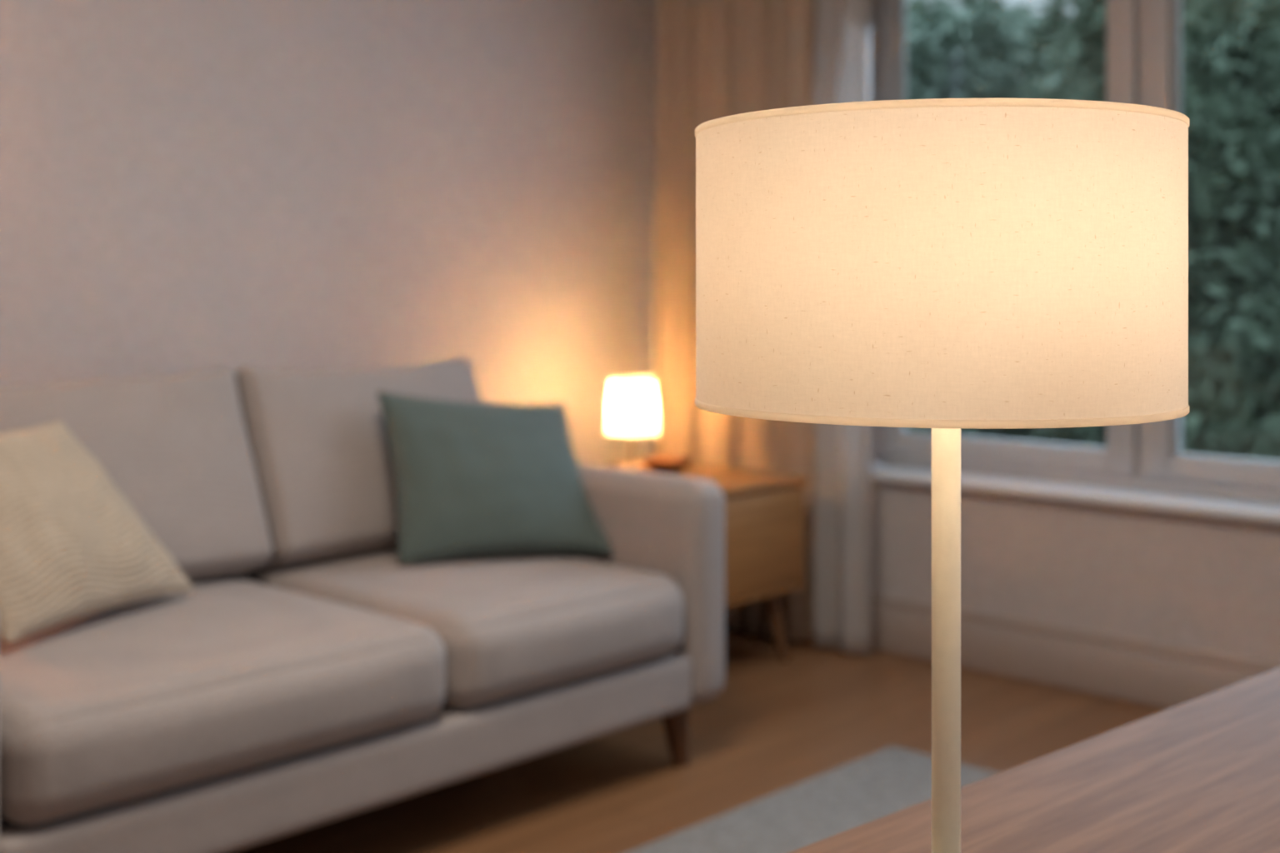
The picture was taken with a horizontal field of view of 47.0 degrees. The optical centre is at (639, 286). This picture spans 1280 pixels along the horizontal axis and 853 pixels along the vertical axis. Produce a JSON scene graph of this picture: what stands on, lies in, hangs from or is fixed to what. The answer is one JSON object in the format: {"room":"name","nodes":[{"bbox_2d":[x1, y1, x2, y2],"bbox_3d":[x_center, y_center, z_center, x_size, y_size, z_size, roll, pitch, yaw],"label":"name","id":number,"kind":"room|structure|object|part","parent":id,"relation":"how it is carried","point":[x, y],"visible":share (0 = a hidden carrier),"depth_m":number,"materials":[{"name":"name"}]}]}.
{"room":"living room","nodes":[
{"label":"living room","id":0,"kind":"room"},
{"bbox_2d":[0,0,653,465],"bbox_3d":[-2.239,-0.180,2.959,0.220,2.600,6.426,0,0,43],"label":"wall","id":1,"kind":"structure","parent":0,"point":[187,186],"depth_m":4.24,"materials":[{"name":"paint"}]},
{"bbox_2d":[229,625,1169,852],"bbox_3d":[-0.033,1.160,0.875,6.290,0.080,6.866,0,0,43],"label":"floor","id":2,"kind":"structure","parent":0,"point":[773,726],"depth_m":3.55,"materials":[{"name":"brown wood"}]},
{"bbox_2d":[0,357,724,852],"bbox_3d":[-0.795,0.656,3.181,1.065,0.933,1.860,0,0,43],"label":"sofa","id":3,"kind":"object","parent":2,"relation":"on","point":[308,677],"visible":0.84,"depth_m":3.05,"materials":[{"name":"fabric"}]},
{"bbox_2d":[0,420,194,643],"bbox_3d":[-1.152,0.457,2.812,0.249,0.363,0.672,0,0,22],"label":"cushion","id":4,"kind":"object","parent":3,"relation":"on","point":[72,546],"visible":1,"depth_m":2.79,"materials":[{"name":"beige fabric"}]},
{"bbox_2d":[0,367,272,582],"bbox_3d":[-1.237,0.431,3.128,0.328,0.484,0.888,0,0,43],"label":"cushion","id":5,"kind":"object","parent":3,"relation":"on","point":[183,450],"depth_m":3.23,"materials":[{"name":"fabric"}]},
{"bbox_2d":[0,576,445,825],"bbox_3d":[-0.971,0.750,2.867,0.890,0.202,0.875,0,0,43],"label":"seat cushion","id":6,"kind":"object","parent":3,"relation":"on","point":[126,712],"depth_m":2.59,"materials":[{"name":"fabric"}]},
{"bbox_2d":[233,357,481,571],"bbox_3d":[-0.682,0.432,3.714,0.323,0.484,0.706,0,0,43],"label":"cushion","id":7,"kind":"object","parent":3,"relation":"on","point":[318,439],"depth_m":3.51,"materials":[{"name":"fabric"}]},
{"bbox_2d":[237,548,683,709],"bbox_3d":[-0.429,0.750,3.441,0.890,0.202,0.692,0,0,43],"label":"seat cushion","id":8,"kind":"object","parent":3,"relation":"on","point":[530,629],"depth_m":3.20,"materials":[{"name":"fabric"}]},
{"bbox_2d":[376,391,612,564],"bbox_3d":[-0.365,0.450,3.602,0.513,0.389,0.318,0,0,-25],"label":"cushion","id":9,"kind":"object","parent":3,"relation":"on","point":[472,478],"visible":1,"depth_m":3.53,"materials":[{"name":"fabric"}]},
{"bbox_3d":[-0.208,0.718,3.809,1.055,0.527,0.142,0,0,43],"label":"armrest","id":10,"kind":"part","parent":3,"relation":"part of","materials":[{"name":"fabric"}]},
{"bbox_3d":[0.079,1.047,3.454,0.072,0.151,0.072,0,0,43],"label":"leg","id":11,"kind":"part","parent":3,"relation":"part of","materials":[{"name":"brown wood"}]},
{"bbox_2d":[600,460,807,661],"bbox_3d":[0.063,0.847,4.433,0.650,0.552,0.598,0,0,43],"label":"side table","id":12,"kind":"object","parent":2,"relation":"on","point":[764,512],"visible":0.32,"depth_m":4.32,"materials":[{"name":"brown wood"}]},
{"bbox_2d":[604,375,659,470],"bbox_3d":[-0.025,0.427,4.600,0.174,0.288,0.174,0,0,43],"label":"table lamp","id":13,"kind":"object","parent":12,"relation":"on","point":[632,407],"visible":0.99,"depth_m":4.54,"materials":[{"name":"fabric"}]},
{"bbox_3d":[-0.025,0.490,4.600,0.009,0.138,0.009,0,0,43],"label":"stem","id":14,"kind":"part","parent":13,"relation":"part of","materials":[{"name":"metal"}]},
{"bbox_3d":[-0.025,0.371,4.600,0.172,0.173,0.172,0,0,43],"label":"lamp shade","id":15,"kind":"part","parent":13,"relation":"part of","materials":[{"name":"fabric"}]},
{"bbox_2d":[641,455,693,472],"bbox_3d":[0.085,0.551,4.560,0.160,0.038,0.160,0,0,43],"label":"wooden bowl","id":16,"kind":"object","parent":12,"relation":"on","point":[655,463],"visible":1,"depth_m":4.51,"materials":[{"name":"brown wood"}]},
{"bbox_3d":[0.077,0.745,4.420,0.600,0.287,0.550,0,0,43],"label":"drawer","id":17,"kind":"part","parent":12,"relation":"part of","materials":[{"name":"brown wood"}]},
{"bbox_3d":[0.404,1.012,4.410,0.087,0.223,0.054,0,0,17],"label":"leg","id":18,"kind":"part","parent":12,"relation":"part of","materials":[{"name":"brown wood"}]},
{"bbox_2d":[626,746,997,852],"bbox_3d":[0.314,1.113,2.283,1.320,0.012,2.250,0,0,43],"label":"rug","id":19,"kind":"object","parent":2,"relation":"on","point":[888,781],"visible":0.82,"depth_m":3.12,"materials":[{"name":"grey carpet"}]},
{"bbox_2d":[788,667,1279,852],"bbox_3d":[0.668,0.755,1.029,1.550,0.730,0.740,0,0,-42],"label":"wooden table","id":20,"kind":"object","parent":2,"relation":"on","point":[1200,775],"visible":1,"depth_m":1.13,"materials":[{"name":"brown wood"}]},
{"bbox_2d":[695,98,1189,852],"bbox_3d":[0.176,0.147,0.880,0.286,0.484,0.286,0,0,43],"label":"table lamp","id":21,"kind":"object","parent":20,"relation":"on","point":[945,266],"visible":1,"depth_m":0.75,"materials":[{"name":"beige fabric"}]},
{"bbox_3d":[0.176,-0.012,0.880,0.284,0.158,0.284,0,0,43],"label":"lamp shade","id":22,"kind":"part","parent":21,"relation":"part of","materials":[{"name":"fabric"}]},
{"bbox_3d":[0.183,0.211,0.880,0.017,0.332,0.017,0,0,43],"label":"stem","id":23,"kind":"part","parent":21,"relation":"part of","materials":[{"name":"beige metal"}]},
{"bbox_2d":[653,0,1279,664],"bbox_3d":[2.249,-0.180,3.290,6.290,2.600,0.220,0,0,43],"label":"wall","id":24,"kind":"structure","parent":0,"point":[1207,583],"depth_m":4.07,"materials":[{"name":"paint"}]},
{"bbox_2d":[870,0,1279,523],"bbox_3d":[1.386,-0.283,4.044,2.020,1.754,0.220,0,0,43],"label":"window","id":25,"kind":"structure","parent":24,"relation":"in","point":[1144,37],"depth_m":4.11,"materials":[{"name":"paint"}]},
{"bbox_3d":[1.078,-0.292,4.415,0.869,1.641,0.064,0,0,43],"label":"sash","id":26,"kind":"part","parent":25,"relation":"part of","materials":[{"name":"paint"}]},
{"bbox_3d":[1.365,0.581,4.022,2.020,0.026,0.160,0,0,43],"label":"sill","id":27,"kind":"part","parent":25,"relation":"part of","materials":[{"name":"paint"}]},
{"bbox_3d":[1.745,-0.292,3.784,0.927,1.641,0.064,0,0,43],"label":"sash","id":28,"kind":"part","parent":25,"relation":"part of","materials":[{"name":"paint"}]},
{"bbox_2d":[870,594,1279,708],"bbox_3d":[2.174,1.038,3.196,5.830,0.165,0.020,0,0,43],"label":"baseboard","id":29,"kind":"structure","parent":24,"relation":"attached to","point":[1166,676],"depth_m":4.11,"materials":[{"name":"paint"}]},
{"bbox_3d":[1.344,-1.300,3.890,3.590,0.024,0.152,0,0,43],"label":"curtain rod","id":30,"kind":"object","parent":24,"relation":"attached to","visible":0},
{"bbox_2d":[655,0,814,643],"bbox_3d":[0.301,-0.106,4.794,0.651,2.427,0.097,0,0,43],"label":"drape","id":31,"kind":"object","parent":30,"relation":"hanging from","point":[717,58],"visible":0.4,"depth_m":4.82,"materials":[{"name":"fabric"}]},
{"bbox_2d":[814,0,870,655],"bbox_3d":[0.614,-0.106,4.492,0.210,2.427,0.065,0,0,43],"label":"sheer curtain","id":32,"kind":"object","parent":30,"relation":"hanging from","point":[842,27],"visible":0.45,"depth_m":4.48,"materials":[{"name":"fabric"}]},
{"label":"outside","id":33,"kind":"structure","parent":0,"visible":0},
{"bbox_2d":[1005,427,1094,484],"bbox_3d":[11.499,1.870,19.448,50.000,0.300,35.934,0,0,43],"label":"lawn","id":34,"kind":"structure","parent":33,"point":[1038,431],"depth_m":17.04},
{"bbox_2d":[883,0,1048,477],"bbox_3d":[1.556,-0.065,10.165,2.531,3.584,2.687,0,0,43],"label":"leafy tree","id":35,"kind":"object","parent":34,"relation":"on","point":[972,34],"visible":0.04,"depth_m":9.45,"materials":[{"name":"green plant"}]},
{"bbox_2d":[907,0,1059,443],"bbox_3d":[2.378,-0.364,12.673,3.125,4.181,2.691,0,0,43],"label":"leafy tree","id":36,"kind":"object","parent":34,"relation":"on","point":[922,5],"visible":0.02,"depth_m":12.43,"materials":[{"name":"green plant"}]},
{"bbox_2d":[946,38,1056,99],"bbox_3d":[3.103,-0.507,15.690,3.238,4.501,3.207,0,0,43],"label":"leafy tree","id":37,"kind":"object","parent":34,"relation":"on","point":[1026,95],"visible":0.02,"depth_m":15.71,"materials":[{"name":"green plant"}]},
{"bbox_2d":[1020,7,1072,99],"bbox_3d":[5.365,-0.812,18.877,3.680,5.075,3.702,0,0,6],"label":"leafy tree","id":38,"kind":"object","parent":34,"relation":"on","point":[1047,69],"visible":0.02,"depth_m":17.86,"materials":[{"name":"green plant"}]},
{"bbox_2d":[1019,47,1274,362],"bbox_3d":[5.335,-0.487,13.674,3.274,4.426,3.092,0,0,-44],"label":"leafy tree","id":39,"kind":"object","parent":34,"relation":"on","point":[1058,95],"visible":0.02,"depth_m":13.80,"materials":[{"name":"green plant"}]},
{"bbox_2d":[1023,0,1279,504],"bbox_3d":[3.418,-0.100,8.131,2.446,3.728,2.806,0,0,4],"label":"leafy tree","id":40,"kind":"object","parent":34,"relation":"on","point":[1231,48],"visible":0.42,"depth_m":7.30,"materials":[{"name":"green plant"}]},
{"bbox_2d":[1035,5,1279,445],"bbox_3d":[4.142,-0.290,10.843,2.845,4.033,2.790,0,0,43],"label":"leafy tree","id":41,"kind":"object","parent":34,"relation":"on","point":[1067,437],"visible":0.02,"depth_m":10.91,"materials":[{"name":"green plant"}]}
]}

